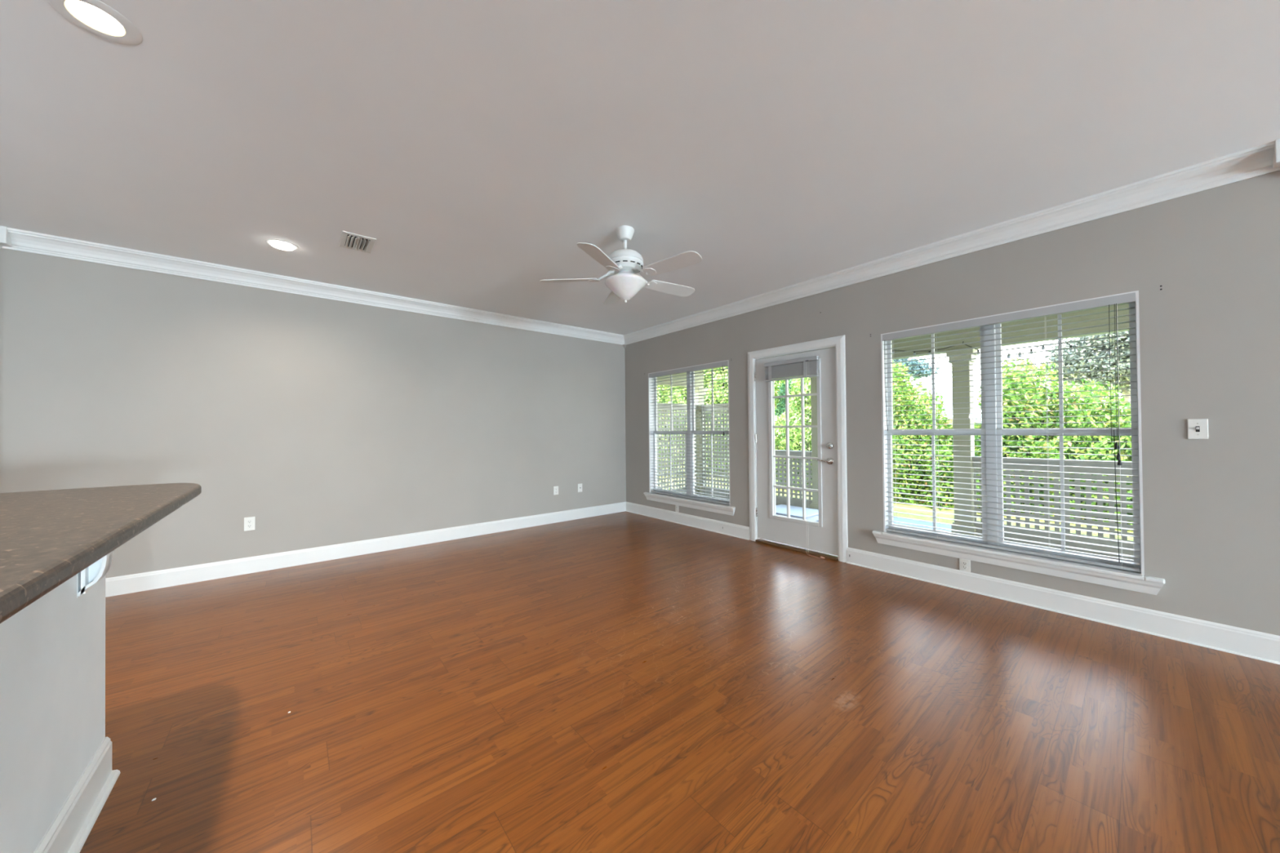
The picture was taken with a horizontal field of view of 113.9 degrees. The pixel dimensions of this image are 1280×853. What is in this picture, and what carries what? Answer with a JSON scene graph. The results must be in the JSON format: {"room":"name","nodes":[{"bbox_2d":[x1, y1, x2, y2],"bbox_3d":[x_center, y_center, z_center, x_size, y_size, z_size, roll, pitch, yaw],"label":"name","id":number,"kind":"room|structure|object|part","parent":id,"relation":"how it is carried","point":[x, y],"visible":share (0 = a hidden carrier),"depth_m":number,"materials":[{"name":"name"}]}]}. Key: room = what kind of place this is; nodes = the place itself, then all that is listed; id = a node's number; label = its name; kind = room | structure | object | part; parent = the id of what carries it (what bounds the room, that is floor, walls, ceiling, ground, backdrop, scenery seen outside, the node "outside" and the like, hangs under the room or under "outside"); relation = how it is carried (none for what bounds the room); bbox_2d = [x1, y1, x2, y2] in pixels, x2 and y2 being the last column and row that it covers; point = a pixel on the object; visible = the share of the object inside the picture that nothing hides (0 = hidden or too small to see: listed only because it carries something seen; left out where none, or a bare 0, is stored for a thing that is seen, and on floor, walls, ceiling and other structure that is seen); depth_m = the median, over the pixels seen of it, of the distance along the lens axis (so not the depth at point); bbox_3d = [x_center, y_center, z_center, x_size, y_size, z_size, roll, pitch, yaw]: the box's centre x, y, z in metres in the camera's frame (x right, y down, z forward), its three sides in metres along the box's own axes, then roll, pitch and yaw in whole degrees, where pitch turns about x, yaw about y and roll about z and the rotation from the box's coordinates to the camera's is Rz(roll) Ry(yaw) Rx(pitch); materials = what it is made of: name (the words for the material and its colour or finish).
{"room":"empty living room","nodes":[
{"label":"empty living room","id":0,"kind":"room"},
{"bbox_2d":[0,573,105,852],"bbox_3d":[-0.855,0.759,0.089,0.130,1.028,3.665,0,-1,-40],"label":"wall","id":1,"kind":"structure","parent":0,"point":[52,650],"depth_m":1.18,"materials":[{"name":"paint"}]},
{"bbox_2d":[33,737,119,852],"bbox_3d":[-0.787,1.198,0.138,0.036,0.150,3.665,0,-1,-40],"label":"baseboard","id":2,"kind":"structure","parent":1,"relation":"attached to","point":[69,830],"depth_m":1.33,"materials":[{"name":"white paint"}]},
{"bbox_3d":[-0.781,1.263,0.142,0.020,0.020,3.665,0,-1,-40],"label":"shoe molding","id":3,"kind":"part","parent":2,"relation":"part of","materials":[{"name":"white paint"}]},
{"bbox_2d":[76,551,113,598],"bbox_3d":[-1.765,0.404,1.421,0.178,0.295,0.067,0,-1,-40],"label":"corbel","id":4,"kind":"object","parent":1,"relation":"attached to","point":[86,578],"visible":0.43,"depth_m":1.37,"materials":[{"name":"paint"}]},
{"bbox_3d":[-1.831,0.408,1.366,0.002,0.286,0.067,0,-1,-40],"label":"plate","id":5,"kind":"part","parent":4,"relation":"part of","materials":[{"name":"paint"}]},
{"bbox_2d":[0,483,201,623],"bbox_3d":[-0.877,0.223,0.109,0.663,0.040,3.710,0,-1,-40],"label":"countertop","id":6,"kind":"structure","parent":1,"relation":"on","point":[47,538],"depth_m":0.89,"materials":[{"name":"brown stone"}]},
{"bbox_2d":[0,248,626,577],"bbox_3d":[-3.681,-0.038,3.797,9.160,2.740,0.160,0,-1,-40],"label":"wall","id":7,"kind":"structure","parent":0,"point":[321,421],"depth_m":3.93,"materials":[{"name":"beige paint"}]},
{"bbox_2d":[0,226,12,248],"bbox_3d":[-4.534,-1.307,2.942,0.098,0.202,0.098,0,-1,-40],"label":"trim","id":8,"kind":"structure","parent":7,"relation":"attached to","point":[5,238],"depth_m":2.94,"materials":[{"name":"white paint"}]},
{"bbox_2d":[244,516,255,531],"bbox_3d":[-3.546,0.884,3.784,0.074,0.122,0.009,0,-1,-40],"label":"wall outlet","id":9,"kind":"object","parent":7,"relation":"attached to","point":[249,522],"visible":1,"depth_m":3.78,"materials":[{"name":"beige plastic"}]},
{"bbox_2d":[1,226,624,344],"bbox_3d":[-2.395,-1.345,4.727,5.670,0.131,0.086,0,-1,-40],"label":"trim","id":10,"kind":"structure","parent":7,"relation":"attached to","point":[21,240],"depth_m":3.83,"materials":[{"name":"white paint"}]},
{"bbox_2d":[105,502,626,597],"bbox_3d":[-2.394,1.257,4.730,5.670,0.145,0.015,0,-1,-40],"label":"baseboard","id":11,"kind":"structure","parent":7,"relation":"attached to","point":[129,584],"depth_m":4.11,"materials":[{"name":"white paint"}]},
{"bbox_2d":[553,485,558,494],"bbox_3d":[-1.161,0.885,5.764,0.074,0.118,0.009,0,-1,-40],"label":"wall outlet","id":12,"kind":"object","parent":7,"relation":"attached to","point":[555,488],"visible":1,"depth_m":5.76,"materials":[{"name":"beige plastic"}]},
{"bbox_2d":[577,483,582,492],"bbox_3d":[-0.861,0.885,6.008,0.074,0.120,0.016,0,-1,-40],"label":"plate","id":13,"kind":"object","parent":7,"relation":"attached to","point":[580,486],"visible":1,"depth_m":6.01,"materials":[{"name":"beige plastic"}]},
{"bbox_2d":[0,0,1279,334],"bbox_3d":[0.767,-1.498,-1.689,9.000,0.001,14.000,0,-1,-40],"label":"ceiling","id":14,"kind":"structure","parent":0,"point":[780,144],"depth_m":2.02,"materials":[{"name":"paint"}]},
{"bbox_2d":[47,0,142,45],"bbox_3d":[-1.922,-1.462,1.472,0.210,0.042,0.210,0,-1,-40],"label":"recessed light","id":15,"kind":"object","parent":14,"relation":"in","point":[95,17],"visible":0.99,"depth_m":1.49,"materials":[{"name":"white paint"}]},
{"bbox_2d":[265,239,298,250],"bbox_3d":[-2.793,-1.408,3.254,0.196,0.025,0.196,0,-1,-40],"label":"recessed light","id":16,"kind":"object","parent":14,"relation":"in","point":[280,244],"visible":1,"depth_m":3.22,"materials":[{"name":"white paint"}]},
{"bbox_2d":[338,231,376,253],"bbox_3d":[-2.188,-1.415,3.225,0.210,0.023,0.318,0,-1,-40],"label":"ceiling vent","id":17,"kind":"object","parent":14,"relation":"in","point":[348,240],"visible":1,"depth_m":3.21,"materials":[{"name":"beige plastic"}]},
{"bbox_2d":[540,225,702,305],"bbox_3d":[-0.070,-1.178,3.068,1.197,0.538,1.208,0,-1,-40],"label":"ceiling fan","id":18,"kind":"object","parent":14,"relation":"hanging from","point":[626,264],"visible":1,"depth_m":2.97,"materials":[{"name":"white plastic"}]},
{"bbox_3d":[-0.524,-1.083,3.088,0.427,0.037,0.137,-1,-1,3],"label":"blade","id":19,"kind":"part","parent":18,"relation":"part of","materials":[{"name":"white wood"}]},
{"bbox_3d":[-0.259,-1.089,2.674,0.137,0.037,0.427,-1,-1,21],"label":"blade","id":20,"kind":"part","parent":18,"relation":"part of","materials":[{"name":"white wood"}]},
{"bbox_3d":[-0.212,-1.082,3.468,0.137,0.037,0.427,0,-1,-15],"label":"blade","id":21,"kind":"part","parent":18,"relation":"part of","materials":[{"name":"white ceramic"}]},
{"bbox_3d":[-0.106,-1.038,3.063,0.302,0.195,0.302,0,-1,-40],"label":"lamp shade","id":22,"kind":"part","parent":18,"relation":"part of","materials":[{"name":"white glass"}]},
{"bbox_3d":[0.246,-1.088,3.289,0.427,0.037,0.137,0,-1,-33],"label":"blade","id":23,"kind":"part","parent":18,"relation":"part of","materials":[{"name":"white wood"}]},
{"bbox_3d":[0.217,-1.092,2.798,0.427,0.037,0.137,-1,-1,39],"label":"blade","id":24,"kind":"part","parent":18,"relation":"part of","materials":[{"name":"white wood"}]},
{"bbox_2d":[80,511,1279,852],"bbox_3d":[0.835,1.302,-1.640,9.160,0.120,14.260,0,-1,-40],"label":"floor","id":25,"kind":"structure","parent":0,"point":[624,682],"depth_m":1.87,"materials":[{"name":"brown wood"}]},
{"bbox_2d":[815,517,951,532],"bbox_3d":[3.735,1.407,4.041,2.560,0.200,10.100,0,-1,-40],"label":"floor","id":26,"kind":"structure","parent":0,"point":[926,523],"depth_m":5.63,"materials":[{"name":"paint"}]},
{"bbox_2d":[657,402,697,493],"bbox_3d":[0.390,0.454,7.493,1.825,1.750,0.090,0,-1,-40],"label":"privacy screen","id":27,"kind":"object","parent":26,"relation":"on","point":[682,420],"visible":0.41,"depth_m":7.68,"materials":[{"name":"grey wood"}]},
{"bbox_3d":[0.382,-0.403,7.501,1.825,0.035,0.090,0,-1,-40],"label":"cap rail","id":28,"kind":"part","parent":27,"relation":"part of","materials":[{"name":"grey wood"}]},
{"bbox_2d":[693,386,706,494],"bbox_3d":[1.149,0.308,8.139,0.244,2.120,0.244,0,-1,-40],"label":"porch column","id":29,"kind":"structure","parent":26,"relation":"on","point":[699,437],"depth_m":8.06,"materials":[{"name":"white paint"}]},
{"bbox_2d":[657,369,703,387],"bbox_3d":[0.433,-0.951,7.552,1.990,0.400,0.140,0,-1,-40],"label":"beam","id":30,"kind":"structure","parent":29,"relation":"on","point":[701,371],"depth_m":7.74,"materials":[{"name":"green paint"}]},
{"bbox_2d":[700,403,728,498],"bbox_3d":[1.520,0.448,7.694,0.090,1.745,0.985,0,-1,-40],"label":"privacy screen","id":31,"kind":"object","parent":26,"relation":"on","point":[717,406],"visible":0.45,"depth_m":7.79,"materials":[{"name":"grey wood"}]},
{"bbox_3d":[1.512,-0.407,7.701,0.090,0.035,0.985,0,-1,-40],"label":"cap rail","id":32,"kind":"part","parent":31,"relation":"part of","materials":[{"name":"grey wood"}]},
{"bbox_2d":[774,449,812,508],"bbox_3d":[2.263,0.846,6.799,0.090,0.920,1.210,0,-1,-40],"label":"lattice railing","id":33,"kind":"object","parent":26,"relation":"on","point":[780,500],"visible":0.34,"depth_m":6.58,"materials":[{"name":"grey wood"}]},
{"bbox_3d":[2.259,0.403,6.803,0.090,0.035,1.210,0,-1,-40],"label":"cap rail","id":34,"kind":"part","parent":33,"relation":"part of","materials":[{"name":"grey wood"}]},
{"bbox_2d":[775,504,818,520],"bbox_3d":[2.228,1.282,6.106,0.640,0.115,0.740,0,-1,-40],"label":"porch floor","id":35,"kind":"structure","parent":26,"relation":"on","point":[796,512],"depth_m":5.94,"materials":[{"name":"concrete"}]},
{"bbox_2d":[808,373,818,509],"bbox_3d":[2.701,0.227,6.270,0.254,2.220,0.254,0,-1,-40],"label":"porch column","id":36,"kind":"structure","parent":26,"relation":"on","point":[814,504],"depth_m":6.24,"materials":[{"name":"white paint"}]},
{"bbox_2d":[892,303,1128,359],"bbox_3d":[4.594,-1.071,4.003,0.200,0.300,8.880,0,-1,-40],"label":"porch ceiling","id":37,"kind":"structure","parent":36,"relation":"on","point":[1120,319],"depth_m":4.41,"materials":[{"name":"green paint"}]},
{"bbox_2d":[1001,337,1057,358],"bbox_3d":[4.110,-0.815,4.399,0.050,0.151,0.431,0,-1,-40],"label":"string lights","id":38,"kind":"object","parent":37,"relation":"hanging from","point":[1042,348],"depth_m":4.39,"materials":[{"name":"black plastic"}]},
{"bbox_2d":[1062,338,1078,351],"bbox_3d":[4.303,-0.817,4.166,0.050,0.125,0.107,0,-1,-40],"label":"string lights","id":39,"kind":"object","parent":37,"relation":"hanging from","point":[1071,346],"depth_m":4.15,"materials":[{"name":"black plastic"}]},
{"bbox_2d":[1081,344,1129,355],"bbox_3d":[4.452,-0.728,3.987,0.050,0.085,0.301,0,-1,-40],"label":"string lights","id":40,"kind":"object","parent":37,"relation":"hanging from","point":[1108,352],"depth_m":3.99,"materials":[{"name":"black plastic"}]},
{"bbox_2d":[946,346,978,536],"bbox_3d":[3.822,0.204,4.920,0.254,2.220,0.254,0,-1,-40],"label":"porch column","id":41,"kind":"structure","parent":26,"relation":"on","point":[971,416],"depth_m":4.86,"materials":[{"name":"white paint"}]},
{"bbox_2d":[972,456,1133,559],"bbox_3d":[4.707,0.794,3.854,0.090,0.925,2.575,0,-1,-40],"label":"lattice railing","id":42,"kind":"object","parent":26,"relation":"on","point":[1045,462],"visible":0.34,"depth_m":4.25,"materials":[{"name":"grey wood"}]},
{"bbox_3d":[4.703,0.349,3.859,0.090,0.035,2.575,0,-1,-40],"label":"cap rail","id":43,"kind":"part","parent":42,"relation":"part of","materials":[{"name":"grey wood"}]},
{"bbox_2d":[624,170,1279,635],"bbox_3d":[4.299,-0.134,1.221,0.151,2.740,14.000,0,-1,-40],"label":"wall","id":44,"kind":"structure","parent":0,"point":[1203,266],"depth_m":2.52,"materials":[{"name":"beige paint"}]},
{"bbox_2d":[675,505,679,512],"bbox_3d":[0.504,1.118,5.670,0.009,0.094,0.062,0,-1,-40],"label":"wall outlet","id":45,"kind":"object","parent":44,"relation":"attached to","point":[677,507],"visible":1,"depth_m":5.66,"materials":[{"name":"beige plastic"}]},
{"bbox_2d":[626,502,749,540],"bbox_3d":[0.511,1.239,5.650,0.025,0.145,2.310,0,-1,-40],"label":"baseboard","id":46,"kind":"structure","parent":44,"relation":"attached to","point":[711,525],"depth_m":5.43,"materials":[{"name":"white paint"}]},
{"bbox_2d":[643,360,735,515],"bbox_3d":[0.642,0.139,5.593,0.203,1.860,1.631,0,-1,-40],"label":"window","id":47,"kind":"structure","parent":44,"relation":"in","point":[727,509],"depth_m":5.60,"materials":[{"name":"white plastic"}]},
{"bbox_3d":[0.449,-0.331,5.932,0.028,0.886,0.694,0,-1,-40],"label":"sash","id":48,"kind":"part","parent":47,"relation":"part of","materials":[{"name":"white plastic"}]},
{"bbox_3d":[0.433,0.505,5.905,0.028,0.889,0.694,0,-1,-40],"label":"sash","id":49,"kind":"part","parent":47,"relation":"part of","materials":[{"name":"white plastic"}]},
{"bbox_2d":[648,360,729,505],"bbox_3d":[0.619,0.085,5.574,0.080,1.735,1.449,0,-1,-40],"label":"window blind","id":50,"kind":"object","parent":47,"relation":"attached to","point":[725,363],"visible":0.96,"depth_m":5.50,"materials":[{"name":"white plastic"}]},
{"bbox_3d":[0.221,0.115,6.072,0.054,1.675,0.002,0,-1,-40],"label":"ladder cord","id":51,"kind":"part","parent":50,"relation":"part of","materials":[{"name":"white fabric"}]},
{"bbox_3d":[0.451,0.111,5.795,0.054,1.675,0.002,0,-1,-40],"label":"ladder cord","id":52,"kind":"part","parent":50,"relation":"part of","materials":[{"name":"white fabric"}]},
{"bbox_3d":[0.636,0.943,5.574,0.050,0.018,1.443,0,-1,-40],"label":"rail","id":53,"kind":"part","parent":50,"relation":"part of","materials":[{"name":"white plastic"}]},
{"bbox_3d":[0.821,0.103,5.348,0.054,1.675,0.002,0,-1,-40],"label":"ladder cord","id":54,"kind":"part","parent":50,"relation":"part of","materials":[{"name":"white fabric"}]},
{"bbox_3d":[1.045,0.099,5.079,0.054,1.675,0.002,0,-1,-40],"label":"ladder cord","id":55,"kind":"part","parent":50,"relation":"part of","materials":[{"name":"white fabric"}]},
{"bbox_3d":[0.620,0.974,5.560,0.124,0.024,1.631,0,-1,-40],"label":"sill","id":56,"kind":"part","parent":47,"relation":"part of","materials":[{"name":"white paint"}]},
{"bbox_3d":[0.933,-0.341,5.349,0.028,0.886,0.694,0,-1,-40],"label":"sash","id":57,"kind":"part","parent":47,"relation":"part of","materials":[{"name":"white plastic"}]},
{"bbox_3d":[0.917,0.495,5.323,0.028,0.889,0.694,0,-1,-40],"label":"sash","id":58,"kind":"part","parent":47,"relation":"part of","materials":[{"name":"glass"}]},
{"bbox_2d":[754,346,838,555],"bbox_3d":[1.599,0.243,4.360,0.112,2.008,0.912,0,-1,-40],"label":"door","id":59,"kind":"structure","parent":44,"relation":"in","point":[821,535],"depth_m":4.29,"materials":[{"name":"white paint"}]},
{"bbox_2d":[764,355,824,558],"bbox_3d":[1.579,0.296,4.304,0.083,1.984,0.660,0,-1,-40],"label":"window blind","id":60,"kind":"object","parent":59,"relation":"attached to","point":[807,366],"visible":1,"depth_m":4.29,"materials":[{"name":"white plastic"}]},
{"bbox_3d":[1.569,-0.503,4.349,0.032,0.018,0.593,0,-1,-40],"label":"rail","id":61,"kind":"part","parent":60,"relation":"part of","materials":[{"name":"white plastic"}]},
{"bbox_3d":[1.675,0.300,4.186,0.030,1.915,0.006,-1,-1,27],"label":"lift cord","id":62,"kind":"part","parent":60,"relation":"part of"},
{"bbox_3d":[1.686,0.299,4.172,0.030,1.915,0.006,-1,-1,27],"label":"lift cord","id":63,"kind":"part","parent":60,"relation":"part of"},
{"bbox_3d":[1.626,0.163,4.365,0.064,1.673,0.586,0,-1,-40],"label":"lite frame","id":64,"kind":"part","parent":59,"relation":"part of","materials":[{"name":"white paint"}]},
{"bbox_2d":[755,537,838,560],"bbox_3d":[1.662,1.276,4.389,0.205,0.026,0.910,0,-1,-40],"label":"threshold","id":65,"kind":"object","parent":44,"relation":"attached to","point":[814,553],"depth_m":4.30,"materials":[{"name":"silver metal"}]},
{"bbox_2d":[747,334,848,562],"bbox_3d":[1.657,0.252,4.402,0.152,2.075,0.950,0,-1,-40],"label":"door frame","id":66,"kind":"structure","parent":44,"relation":"attached to","point":[755,359],"depth_m":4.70,"materials":[{"name":"white paint"}]},
{"bbox_2d":[623,141,1279,344],"bbox_3d":[1.562,-1.385,4.331,0.086,0.131,5.750,0,-1,-40],"label":"trim","id":67,"kind":"structure","parent":44,"relation":"attached to","point":[1256,161],"depth_m":2.94,"materials":[{"name":"white paint"}]},
{"bbox_2d":[959,558,970,572],"bbox_3d":[2.525,1.079,3.237,0.009,0.092,0.070,0,-1,-40],"label":"wall outlet","id":68,"kind":"object","parent":44,"relation":"attached to","point":[964,565],"visible":1,"depth_m":3.23,"materials":[{"name":"beige plastic"}]},
{"bbox_2d":[872,290,1164,595],"bbox_3d":[2.659,0.099,3.163,0.203,1.860,1.626,0,-1,-40],"label":"window","id":69,"kind":"structure","parent":44,"relation":"in","point":[1135,581],"depth_m":3.14,"materials":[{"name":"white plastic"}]},
{"bbox_3d":[2.466,-0.371,3.502,0.028,0.886,0.691,0,-1,-40],"label":"sash","id":70,"kind":"part","parent":69,"relation":"part of","materials":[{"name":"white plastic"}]},
{"bbox_3d":[2.451,0.464,3.475,0.028,0.889,0.691,0,-1,-40],"label":"sash","id":71,"kind":"part","parent":69,"relation":"part of","materials":[{"name":"white plastic"}]},
{"bbox_2d":[882,292,1140,572],"bbox_3d":[2.636,0.044,3.145,0.080,1.735,1.444,0,-1,-40],"label":"window blind","id":72,"kind":"object","parent":69,"relation":"attached to","point":[1130,298],"visible":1,"depth_m":3.00,"materials":[{"name":"white plastic"}]},
{"bbox_3d":[2.163,-0.362,3.664,0.012,0.800,0.019,0,-1,-40],"label":"tilt cord","id":73,"kind":"part","parent":72,"relation":"part of","materials":[{"name":"white fabric"}]},
{"bbox_3d":[2.226,0.075,3.656,0.054,1.675,0.002,0,-1,-40],"label":"ladder cord","id":74,"kind":"part","parent":72,"relation":"part of","materials":[{"name":"white fabric"}]},
{"bbox_3d":[2.431,0.071,3.410,0.054,1.675,0.002,0,-1,-40],"label":"ladder cord","id":75,"kind":"part","parent":72,"relation":"part of","materials":[{"name":"white fabric"}]},
{"bbox_3d":[2.652,0.903,3.144,0.050,0.018,1.438,0,-1,-40],"label":"rail","id":76,"kind":"part","parent":72,"relation":"part of","materials":[{"name":"white plastic"}]},
{"bbox_3d":[2.846,0.062,2.909,0.054,1.675,0.002,0,-1,-40],"label":"ladder cord","id":77,"kind":"part","parent":72,"relation":"part of","materials":[{"name":"white fabric"}]},
{"bbox_3d":[3.001,-0.339,2.659,0.004,0.880,0.005,0,-1,-40],"label":"lift cord","id":78,"kind":"part","parent":72,"relation":"part of","materials":[{"name":"fabric"}]},
{"bbox_3d":[3.016,-0.304,2.641,0.004,0.950,0.005,0,-1,-40],"label":"lift cord","id":79,"kind":"part","parent":72,"relation":"part of","materials":[{"name":"fabric"}]},
{"bbox_3d":[3.020,0.441,2.640,0.004,0.840,0.016,0,-1,-44],"label":"hanging cord","id":80,"kind":"part","parent":72,"relation":"part of","materials":[{"name":"white fabric"}]},
{"bbox_3d":[3.021,-0.289,2.636,0.004,0.980,0.005,0,-1,-40],"label":"lift cord","id":81,"kind":"part","parent":72,"relation":"part of","materials":[{"name":"fabric"}]},
{"bbox_3d":[3.057,0.058,2.656,0.054,1.675,0.002,0,-1,-40],"label":"ladder cord","id":82,"kind":"part","parent":72,"relation":"part of","materials":[{"name":"white fabric"}]},
{"bbox_3d":[2.636,0.934,3.131,0.124,0.024,1.626,0,-1,-40],"label":"sill","id":83,"kind":"part","parent":69,"relation":"part of","materials":[{"name":"white paint"}]},
{"bbox_3d":[2.949,-0.381,2.921,0.028,0.886,0.691,0,-1,-40],"label":"sash","id":84,"kind":"part","parent":69,"relation":"part of","materials":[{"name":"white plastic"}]},
{"bbox_3d":[2.933,0.454,2.894,0.028,0.889,0.691,0,-1,-40],"label":"sash","id":85,"kind":"part","parent":69,"relation":"part of","materials":[{"name":"glass"}]},
{"bbox_2d":[846,546,1279,664],"bbox_3d":[2.696,1.195,3.018,0.025,0.145,2.348,0,-1,-40],"label":"baseboard","id":86,"kind":"structure","parent":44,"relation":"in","point":[1256,645],"depth_m":2.71,"materials":[{"name":"white paint"}]},
{"bbox_2d":[1186,418,1208,439],"bbox_3d":[3.211,0.015,2.399,0.022,0.116,0.072,0,-1,-40],"label":"light switch","id":87,"kind":"object","parent":44,"relation":"attached to","point":[1197,428],"visible":1,"depth_m":2.40,"materials":[{"name":"beige plastic"}]},
{"bbox_2d":[1272,138,1279,168],"bbox_3d":[3.363,-1.386,2.153,0.098,0.202,0.098,0,-1,-40],"label":"trim","id":88,"kind":"structure","parent":44,"relation":"attached to","point":[1276,158],"depth_m":2.16,"materials":[{"name":"white paint"}]},
{"label":"outside","id":89,"kind":"structure","parent":0,"visible":0},
{"bbox_2d":[657,462,1133,541],"bbox_3d":[12.633,1.600,30.207,70.000,0.210,100.000,0,-1,-40],"label":"lawn","id":90,"kind":"structure","parent":89,"point":[909,506],"depth_m":6.33,"materials":[{"name":"green plant"}]},
{"bbox_2d":[657,373,728,477],"bbox_3d":[1.215,-0.386,12.639,4.436,3.725,2.939,-1,-1,6],"label":"hedge","id":91,"kind":"object","parent":90,"relation":"on","point":[717,385],"visible":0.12,"depth_m":11.65,"materials":[{"name":"green plant"}]},
{"bbox_2d":[703,366,728,387],"bbox_3d":[1.369,-1.575,16.613,3.551,6.181,6.495,0,-1,-20],"label":"broadleaf tree","id":92,"kind":"object","parent":90,"relation":"on","point":[725,370],"visible":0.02,"depth_m":14.05,"materials":[{"name":"green plant"}]},
{"bbox_2d":[725,377,812,492],"bbox_3d":[3.387,0.571,9.989,2.136,4.319,2.793,0,-1,-40],"label":"hedge","id":93,"kind":"object","parent":90,"relation":"on","point":[795,433],"visible":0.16,"depth_m":9.09,"materials":[{"name":"green plant"}]},
{"bbox_2d":[774,376,795,421],"bbox_3d":[4.364,-0.029,12.015,1.215,2.939,1.211,-1,-1,19],"label":"evergreen tree","id":94,"kind":"object","parent":90,"relation":"on","point":[780,409],"visible":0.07,"depth_m":11.82,"materials":[{"name":"green plant"}]},
{"bbox_2d":[773,376,800,414],"bbox_3d":[5.816,-0.778,13.279,2.486,4.420,3.693,0,-1,-40],"label":"broadleaf tree","id":95,"kind":"object","parent":90,"relation":"on","point":[779,382],"visible":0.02,"depth_m":13.76,"materials":[{"name":"green plant"}]},
{"bbox_2d":[892,356,939,379],"bbox_3d":[8.918,-1.014,14.327,1.414,4.859,2.321,0,-1,-40],"label":"pine tree","id":96,"kind":"object","parent":90,"relation":"on","point":[922,362],"visible":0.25,"depth_m":13.76,"materials":[{"name":"green plant"}]},
{"bbox_2d":[916,379,1063,424],"bbox_3d":[19.074,-0.542,27.141,7.200,4.040,11.800,0,-1,-40],"label":"neighbor house","id":97,"kind":"structure","parent":90,"relation":"on","point":[942,391],"depth_m":24.82,"materials":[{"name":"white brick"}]},
{"bbox_2d":[892,356,1133,530],"bbox_3d":[6.306,0.570,6.483,2.208,3.992,6.194,0,-1,-40],"label":"hedge","id":98,"kind":"object","parent":90,"relation":"on","point":[1007,441],"visible":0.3,"depth_m":6.35,"materials":[{"name":"green plant"}]},
{"bbox_2d":[1039,330,1130,411],"bbox_3d":[12.478,-1.028,10.242,2.876,4.763,3.828,0,-1,-43],"label":"spreading tree","id":99,"kind":"object","parent":90,"relation":"on","point":[1124,352],"visible":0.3,"depth_m":10.40,"materials":[{"name":"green plant"}]}
]}

